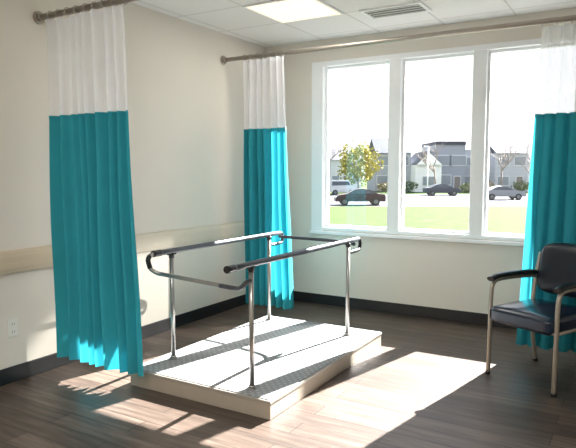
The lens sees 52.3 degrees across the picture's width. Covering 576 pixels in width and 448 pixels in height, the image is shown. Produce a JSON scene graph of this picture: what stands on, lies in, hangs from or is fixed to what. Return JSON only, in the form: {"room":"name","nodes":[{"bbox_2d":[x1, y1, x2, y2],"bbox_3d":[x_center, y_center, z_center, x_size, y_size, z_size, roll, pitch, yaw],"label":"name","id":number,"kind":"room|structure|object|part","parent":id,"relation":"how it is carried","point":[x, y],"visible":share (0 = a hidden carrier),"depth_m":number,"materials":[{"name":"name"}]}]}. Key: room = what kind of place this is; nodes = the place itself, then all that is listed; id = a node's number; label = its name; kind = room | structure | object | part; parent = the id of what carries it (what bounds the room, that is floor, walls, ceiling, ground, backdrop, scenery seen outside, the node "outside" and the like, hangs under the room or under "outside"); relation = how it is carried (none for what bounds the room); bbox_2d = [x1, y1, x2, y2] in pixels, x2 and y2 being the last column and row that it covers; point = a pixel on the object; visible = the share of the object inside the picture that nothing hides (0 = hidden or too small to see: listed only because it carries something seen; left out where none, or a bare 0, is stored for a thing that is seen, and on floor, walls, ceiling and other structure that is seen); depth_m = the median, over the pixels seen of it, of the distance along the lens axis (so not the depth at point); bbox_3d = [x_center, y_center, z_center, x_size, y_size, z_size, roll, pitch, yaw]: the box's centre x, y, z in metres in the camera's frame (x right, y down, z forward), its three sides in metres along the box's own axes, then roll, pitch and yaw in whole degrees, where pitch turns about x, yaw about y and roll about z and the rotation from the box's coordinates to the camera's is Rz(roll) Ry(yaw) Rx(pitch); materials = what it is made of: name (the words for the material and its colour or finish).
{"room":"physical therapy room","nodes":[
{"label":"physical therapy room","id":0,"kind":"room"},
{"bbox_2d":[0,0,264,369],"bbox_3d":[-2.033,-0.286,3.533,0.150,2.700,7.150,3,6,31],"label":"wall","id":1,"kind":"structure","parent":0,"point":[186,106],"depth_m":4.87,"materials":[{"name":"paint"}]},
{"bbox_2d":[7,318,17,337],"bbox_3d":[-1.803,0.680,3.849,0.010,0.116,0.072,3,6,31],"label":"wall outlet","id":2,"kind":"object","parent":1,"relation":"attached to","point":[12,324],"visible":1,"depth_m":3.85,"materials":[{"name":"white plastic"}]},
{"bbox_2d":[0,245,52,274],"bbox_3d":[-2.531,0.356,2.574,0.030,0.150,4.600,3,6,31],"label":"trim","id":3,"kind":"structure","parent":1,"relation":"attached to","point":[19,260],"depth_m":3.88,"materials":[{"name":"beige wood"}]},
{"bbox_2d":[33,0,138,23],"bbox_3d":[0.312,-1.270,2.739,4.598,0.084,0.084,3,6,31],"label":"curtain rod","id":4,"kind":"object","parent":1,"relation":"attached to","point":[39,17],"visible":1,"depth_m":3.71,"materials":[{"name":"silver metal"}]},
{"bbox_2d":[46,0,143,375],"bbox_3d":[-1.225,-0.226,3.745,0.778,2.312,0.129,3,6,31],"label":"privacy curtain","id":5,"kind":"object","parent":4,"relation":"hanging from","point":[98,311],"visible":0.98,"depth_m":3.73,"materials":[{"name":"teal fabric"}]},
{"bbox_3d":[-1.223,0.120,3.775,0.774,1.619,0.129,3,6,31],"label":"fabric panel","id":6,"kind":"part","parent":5,"relation":"part of","materials":[{"name":"teal fabric"}]},
{"bbox_2d":[0,294,247,385],"bbox_3d":[-1.975,1.012,3.584,0.014,0.105,6.800,3,6,31],"label":"baseboard","id":7,"kind":"structure","parent":1,"relation":"attached to","point":[11,374],"depth_m":4.91,"materials":[{"name":"black rubber"}]},
{"bbox_2d":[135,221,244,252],"bbox_3d":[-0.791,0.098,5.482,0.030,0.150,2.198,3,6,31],"label":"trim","id":8,"kind":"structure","parent":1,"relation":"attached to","point":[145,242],"depth_m":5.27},
{"bbox_2d":[220,15,575,64],"bbox_3d":[1.351,-1.471,4.472,4.598,0.084,0.084,3,6,31],"label":"curtain rod","id":9,"kind":"object","parent":1,"relation":"attached to","point":[224,60],"visible":1,"depth_m":4.67,"materials":[{"name":"silver metal"}]},
{"bbox_2d":[243,50,293,309],"bbox_3d":[-0.180,-0.401,5.476,0.538,2.366,0.143,3,6,31],"label":"privacy curtain","id":10,"kind":"object","parent":9,"relation":"hanging from","point":[266,189],"visible":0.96,"depth_m":5.47,"materials":[{"name":"teal fabric"}]},
{"bbox_3d":[-0.176,-0.048,5.505,0.530,1.657,0.143,3,6,31],"label":"fabric panel","id":11,"kind":"part","parent":10,"relation":"part of","materials":[{"name":"teal fabric"}]},
{"bbox_2d":[516,18,575,352],"bbox_3d":[2.095,-0.266,4.181,0.810,2.406,0.123,3,6,31],"label":"privacy curtain","id":12,"kind":"object","parent":9,"relation":"hanging from","point":[551,203],"visible":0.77,"depth_m":4.25,"materials":[{"name":"teal fabric"}]},
{"bbox_2d":[0,301,575,447],"bbox_3d":[0.008,1.226,2.446,4.900,0.120,7.150,3,6,31],"label":"floor","id":13,"kind":"structure","parent":0,"point":[426,385],"depth_m":3.54,"materials":[{"name":"brown wood"}]},
{"bbox_2d":[130,231,381,419],"bbox_3d":[-0.153,0.575,4.183,1.083,0.870,1.868,3,6,31],"label":"platform","id":14,"kind":"object","parent":13,"relation":"on","point":[261,367],"visible":1,"depth_m":3.88,"materials":[{"name":"metal"}]},
{"bbox_3d":[-0.780,0.562,3.963,0.028,0.705,0.029,3,6,31],"label":"post","id":15,"kind":"part","parent":14,"relation":"part of","materials":[{"name":"metal"}]},
{"bbox_3d":[-0.470,0.135,4.447,0.036,0.036,1.550,3,6,31],"label":"handrail","id":16,"kind":"part","parent":14,"relation":"part of","materials":[{"name":"silver metal"}]},
{"bbox_3d":[-0.211,0.611,3.405,0.028,0.705,0.029,3,6,31],"label":"post","id":17,"kind":"part","parent":14,"relation":"part of","materials":[{"name":"metal"}]},
{"bbox_3d":[-0.141,0.906,4.231,1.083,0.019,1.648,3,6,31],"label":"edge trim","id":18,"kind":"part","parent":14,"relation":"part of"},
{"bbox_3d":[-0.161,0.470,4.999,0.028,0.705,0.029,3,6,31],"label":"post","id":19,"kind":"part","parent":14,"relation":"part of","materials":[{"name":"metal"}]},
{"bbox_3d":[-0.097,0.125,5.075,0.028,0.119,0.217,3,6,31],"label":"rail","id":20,"kind":"part","parent":14,"relation":"part of","materials":[{"name":"silver metal"}]},
{"bbox_3d":[0.111,0.182,3.911,0.036,0.036,1.720,3,6,31],"label":"handrail","id":21,"kind":"part","parent":14,"relation":"part of","materials":[{"name":"silver metal"}]},
{"bbox_3d":[0.459,0.512,4.527,0.028,0.705,0.029,3,6,31],"label":"post","id":22,"kind":"part","parent":14,"relation":"part of","materials":[{"name":"metal"}]},
{"bbox_3d":[0.525,0.166,4.607,0.028,0.119,0.227,3,6,31],"label":"rail","id":23,"kind":"part","parent":14,"relation":"part of","materials":[{"name":"silver metal"}]},
{"bbox_2d":[485,243,575,396],"bbox_3d":[1.723,0.591,3.923,0.602,0.883,0.547,-3,6,-32],"label":"armchair","id":24,"kind":"object","parent":13,"relation":"on","point":[554,272],"visible":1,"depth_m":3.95,"materials":[{"name":"black leather"}]},
{"bbox_3d":[1.574,0.681,4.127,0.509,0.660,0.029,-3,6,-32],"label":"leg","id":25,"kind":"part","parent":24,"relation":"part of","materials":[{"name":"silver metal"}]},
{"bbox_3d":[1.569,0.351,4.095,0.495,0.055,0.057,-3,6,-32],"label":"armrest","id":26,"kind":"part","parent":24,"relation":"part of","materials":[{"name":"black plastic"}]},
{"bbox_3d":[1.680,0.598,3.896,0.500,0.134,0.470,-3,6,-32],"label":"seat","id":27,"kind":"part","parent":24,"relation":"part of","materials":[{"name":"black leather"}]},
{"bbox_3d":[1.795,0.601,4.257,0.099,0.801,0.037,-3,6,-32],"label":"leg","id":28,"kind":"part","parent":24,"relation":"part of","materials":[{"name":"silver metal"}]},
{"bbox_3d":[1.929,0.317,4.030,0.113,0.356,0.445,-3,6,-32],"label":"backrest","id":29,"kind":"part","parent":24,"relation":"part of","materials":[{"name":"black leather"}]},
{"bbox_3d":[1.837,0.717,3.715,0.509,0.660,0.029,-3,6,-32],"label":"leg","id":30,"kind":"part","parent":24,"relation":"part of","materials":[{"name":"silver metal"}]},
{"bbox_3d":[1.833,0.387,3.683,0.495,0.055,0.057,-3,6,-32],"label":"armrest","id":31,"kind":"part","parent":24,"relation":"part of","materials":[{"name":"black plastic"}]},
{"bbox_3d":[1.835,0.664,3.709,0.455,0.026,0.022,-3,6,-32],"label":"seat rail","id":32,"kind":"part","parent":24,"relation":"part of","materials":[{"name":"silver metal"}]},
{"bbox_2d":[130,0,575,46],"bbox_3d":[0.008,-1.573,2.199,4.900,0.100,7.150,3,6,31],"label":"ceiling","id":33,"kind":"structure","parent":0,"point":[228,17],"depth_m":5.02,"materials":[{"name":"tile"}]},
{"bbox_2d":[242,0,343,23],"bbox_3d":[0.052,-1.747,4.798,0.610,0.011,0.610,3,6,31],"label":"recessed light","id":34,"kind":"object","parent":33,"relation":"in","point":[281,11],"visible":1,"depth_m":4.80,"materials":[{"name":"translucent acrylic diffuser"},{"name":"white metal"}]},
{"bbox_2d":[359,1,431,19],"bbox_3d":[0.880,-1.746,4.811,0.520,0.015,0.290,3,6,31],"label":"ceiling vent","id":35,"kind":"object","parent":33,"relation":"in","point":[416,7],"visible":1,"depth_m":4.79,"materials":[{"name":"white plastic"}]},
{"bbox_2d":[265,8,575,313],"bbox_3d":[1.782,-0.442,5.287,4.600,2.700,0.180,3,6,31],"label":"wall","id":36,"kind":"structure","parent":0,"point":[436,274],"depth_m":5.69,"materials":[{"name":"paint"}]},
{"bbox_2d":[294,291,516,328],"bbox_3d":[1.732,0.858,5.319,4.572,0.105,0.014,3,6,31],"label":"baseboard","id":37,"kind":"structure","parent":36,"relation":"attached to","point":[372,305],"depth_m":5.69,"materials":[{"name":"black rubber"}]},
{"bbox_2d":[310,38,540,245],"bbox_3d":[1.378,-0.719,5.446,2.590,1.745,0.160,3,6,31],"label":"window","id":38,"kind":"structure","parent":36,"relation":"in","point":[482,54],"depth_m":5.58,"materials":[{"name":"white plastic"}]},
{"label":"outside","id":39,"kind":"structure","parent":0,"visible":0},
{"bbox_2d":[329,206,526,233],"bbox_3d":[15.000,0.396,29.851,150.000,0.300,39.400,0,5,0],"label":"lawn","id":40,"kind":"structure","parent":39,"point":[501,219],"depth_m":37.28,"materials":[{"name":"green plant"}]},
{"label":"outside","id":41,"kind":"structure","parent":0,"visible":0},
{"bbox_2d":[329,181,527,193],"bbox_3d":[25.000,-10.037,147.690,350.000,0.300,144.000,0,5,0],"label":"lawn","id":42,"kind":"structure","parent":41,"point":[364,186],"depth_m":82.78,"materials":[{"name":"green plant"}]},
{"bbox_2d":[330,145,349,160],"bbox_3d":[5.813,-8.557,83.584,5.040,8.045,4.059,3,6,31],"label":"tree","id":43,"kind":"object","parent":42,"relation":"on","point":[335,148],"visible":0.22,"depth_m":83.58,"materials":[{"name":"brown plant"}]},
{"bbox_2d":[329,149,361,187],"bbox_3d":[10.250,-10.189,108.022,5.500,7.000,9.800,0,5,0],"label":"house","id":44,"kind":"structure","parent":42,"relation":"on","point":[334,162],"depth_m":103.63,"materials":[{"name":"white wood"}]},
{"bbox_2d":[337,140,383,188],"bbox_3d":[9.427,-7.752,79.382,6.537,7.165,6.328,3,6,31],"label":"tree","id":45,"kind":"object","parent":42,"relation":"on","point":[348,165],"visible":0.99,"depth_m":78.80,"materials":[{"name":"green plant"}]},
{"bbox_2d":[377,181,387,192],"bbox_3d":[13.327,-5.073,80.581,2.757,1.608,2.488,3,6,31],"label":"shrub","id":46,"kind":"object","parent":42,"relation":"on","point":[380,186],"visible":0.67,"depth_m":80.47,"materials":[{"name":"green plant"}]},
{"bbox_2d":[367,138,410,190],"bbox_3d":[15.650,-9.326,92.036,5.300,8.100,9.800,0,5,0],"label":"house","id":47,"kind":"structure","parent":42,"relation":"on","point":[380,145],"depth_m":87.71,"materials":[{"name":"grey wood"}]},
{"bbox_2d":[405,180,418,192],"bbox_3d":[16.387,-5.151,80.551,2.919,1.767,2.857,3,6,31],"label":"shrub","id":48,"kind":"object","parent":42,"relation":"on","point":[410,182],"visible":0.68,"depth_m":80.33,"materials":[{"name":"green plant"}]},
{"bbox_2d":[410,151,441,191],"bbox_3d":[20.150,-7.903,88.438,3.700,5.900,9.420,0,5,0],"label":"house","id":49,"kind":"structure","parent":42,"relation":"on","point":[418,167],"depth_m":84.21,"materials":[{"name":"white wood"}]},
{"bbox_2d":[424,146,428,186],"bbox_3d":[18.150,-7.116,77.274,0.700,6.300,0.200,0,5,0],"label":"street lamp","id":50,"kind":"object","parent":42,"relation":"on","point":[424,146],"visible":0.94,"depth_m":77.12,"materials":[{"name":"white metal"}]},
{"bbox_2d":[417,143,442,183],"bbox_3d":[19.715,-8.017,81.951,3.771,7.230,4.026,3,6,31],"label":"tree","id":51,"kind":"object","parent":42,"relation":"on","point":[425,153],"visible":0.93,"depth_m":81.76,"materials":[{"name":"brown plant"}]},
{"bbox_2d":[422,141,466,189],"bbox_3d":[24.200,-8.977,92.067,4.800,7.400,9.400,0,5,0],"label":"house","id":52,"kind":"structure","parent":42,"relation":"on","point":[452,157],"depth_m":87.46,"materials":[{"name":"grey wood"}]},
{"bbox_3d":[25.300,-6.038,87.779,1.100,2.300,0.100,0,5,0],"label":"door","id":53,"kind":"part","parent":52,"relation":"part of","materials":[{"name":"paint"}]},
{"bbox_2d":[459,182,469,191],"bbox_3d":[24.555,-4.996,80.632,2.297,1.446,2.322,3,6,31],"label":"shrub","id":54,"kind":"object","parent":42,"relation":"on","point":[466,187],"visible":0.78,"depth_m":80.41,"materials":[{"name":"green plant"}]},
{"bbox_2d":[465,142,470,190],"bbox_3d":[28.300,-9.253,94.050,3.800,7.600,9.800,0,5,0],"label":"house","id":55,"kind":"structure","parent":42,"relation":"on","point":[468,144],"depth_m":89.62,"materials":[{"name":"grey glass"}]},
{"bbox_2d":[490,136,523,185],"bbox_3d":[30.413,-8.430,82.287,5.083,8.007,3.522,3,6,31],"label":"tree","id":56,"kind":"object","parent":42,"relation":"on","point":[511,147],"visible":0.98,"depth_m":81.80,"materials":[{"name":"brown plant"}]},
{"bbox_2d":[489,141,528,191],"bbox_3d":[32.600,-8.901,90.066,4.800,7.600,9.800,0,5,0],"label":"house","id":57,"kind":"structure","parent":42,"relation":"on","point":[514,171],"depth_m":85.70,"materials":[{"name":"wood"}]},
{"bbox_3d":[33.800,-5.862,85.787,1.100,2.300,0.100,0,5,0],"label":"door","id":58,"kind":"part","parent":57,"relation":"part of","materials":[{"name":"paint"}]},
{"bbox_2d":[511,180,528,190],"bbox_3d":[31.932,-5.143,80.604,2.630,1.742,2.599,3,6,31],"label":"shrub","id":59,"kind":"object","parent":42,"relation":"on","point":[525,186],"visible":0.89,"depth_m":80.28,"materials":[{"name":"green plant"}]},
{"bbox_2d":[514,141,531,174],"bbox_3d":[34.496,-8.317,82.824,5.212,7.659,3.048,3,6,31],"label":"tree","id":60,"kind":"object","parent":42,"relation":"on","point":[526,141],"visible":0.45,"depth_m":82.98,"materials":[{"name":"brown plant"}]},
{"bbox_2d":[521,144,531,191],"bbox_3d":[42.500,-8.746,90.582,15.000,7.200,10.800,0,5,0],"label":"house","id":61,"kind":"structure","parent":42,"relation":"on","point":[523,145],"depth_m":87.84,"materials":[{"name":"grey"}]},
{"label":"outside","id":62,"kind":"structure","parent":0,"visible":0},
{"bbox_2d":[329,194,527,205],"bbox_3d":[20.000,-2.550,63.121,220.000,0.300,25.800,0,5,0],"label":"street","id":63,"kind":"structure","parent":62,"point":[410,199],"depth_m":57.51,"materials":[{"name":"grey asphalt"}]},
{"bbox_2d":[329,180,355,194],"bbox_3d":[6.900,-4.628,74.382,3.200,1.845,1.870,0,5,0],"label":"car","id":64,"kind":"object","parent":63,"relation":"on","point":[336,186],"visible":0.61,"depth_m":73.58,"materials":[{"name":"paint"}]},
{"bbox_2d":[334,188,385,205],"bbox_3d":[6.260,-2.387,51.390,4.320,1.435,1.870,0,5,0],"label":"car","id":65,"kind":"object","parent":63,"relation":"on","point":[359,194],"visible":1,"depth_m":50.52,"materials":[{"name":"paint"}]},
{"bbox_2d":[423,184,460,195],"bbox_3d":[18.790,-4.204,71.909,4.219,1.435,1.870,0,5,0],"label":"car","id":66,"kind":"object","parent":63,"relation":"on","point":[431,190],"visible":1,"depth_m":71.03,"materials":[{"name":"paint"}]},
{"bbox_2d":[488,186,525,199],"bbox_3d":[22.390,-3.278,61.450,4.420,1.435,1.870,0,5,0],"label":"car","id":67,"kind":"object","parent":63,"relation":"on","point":[494,191],"visible":0.8,"depth_m":60.58,"materials":[{"name":"paint"}]}
]}

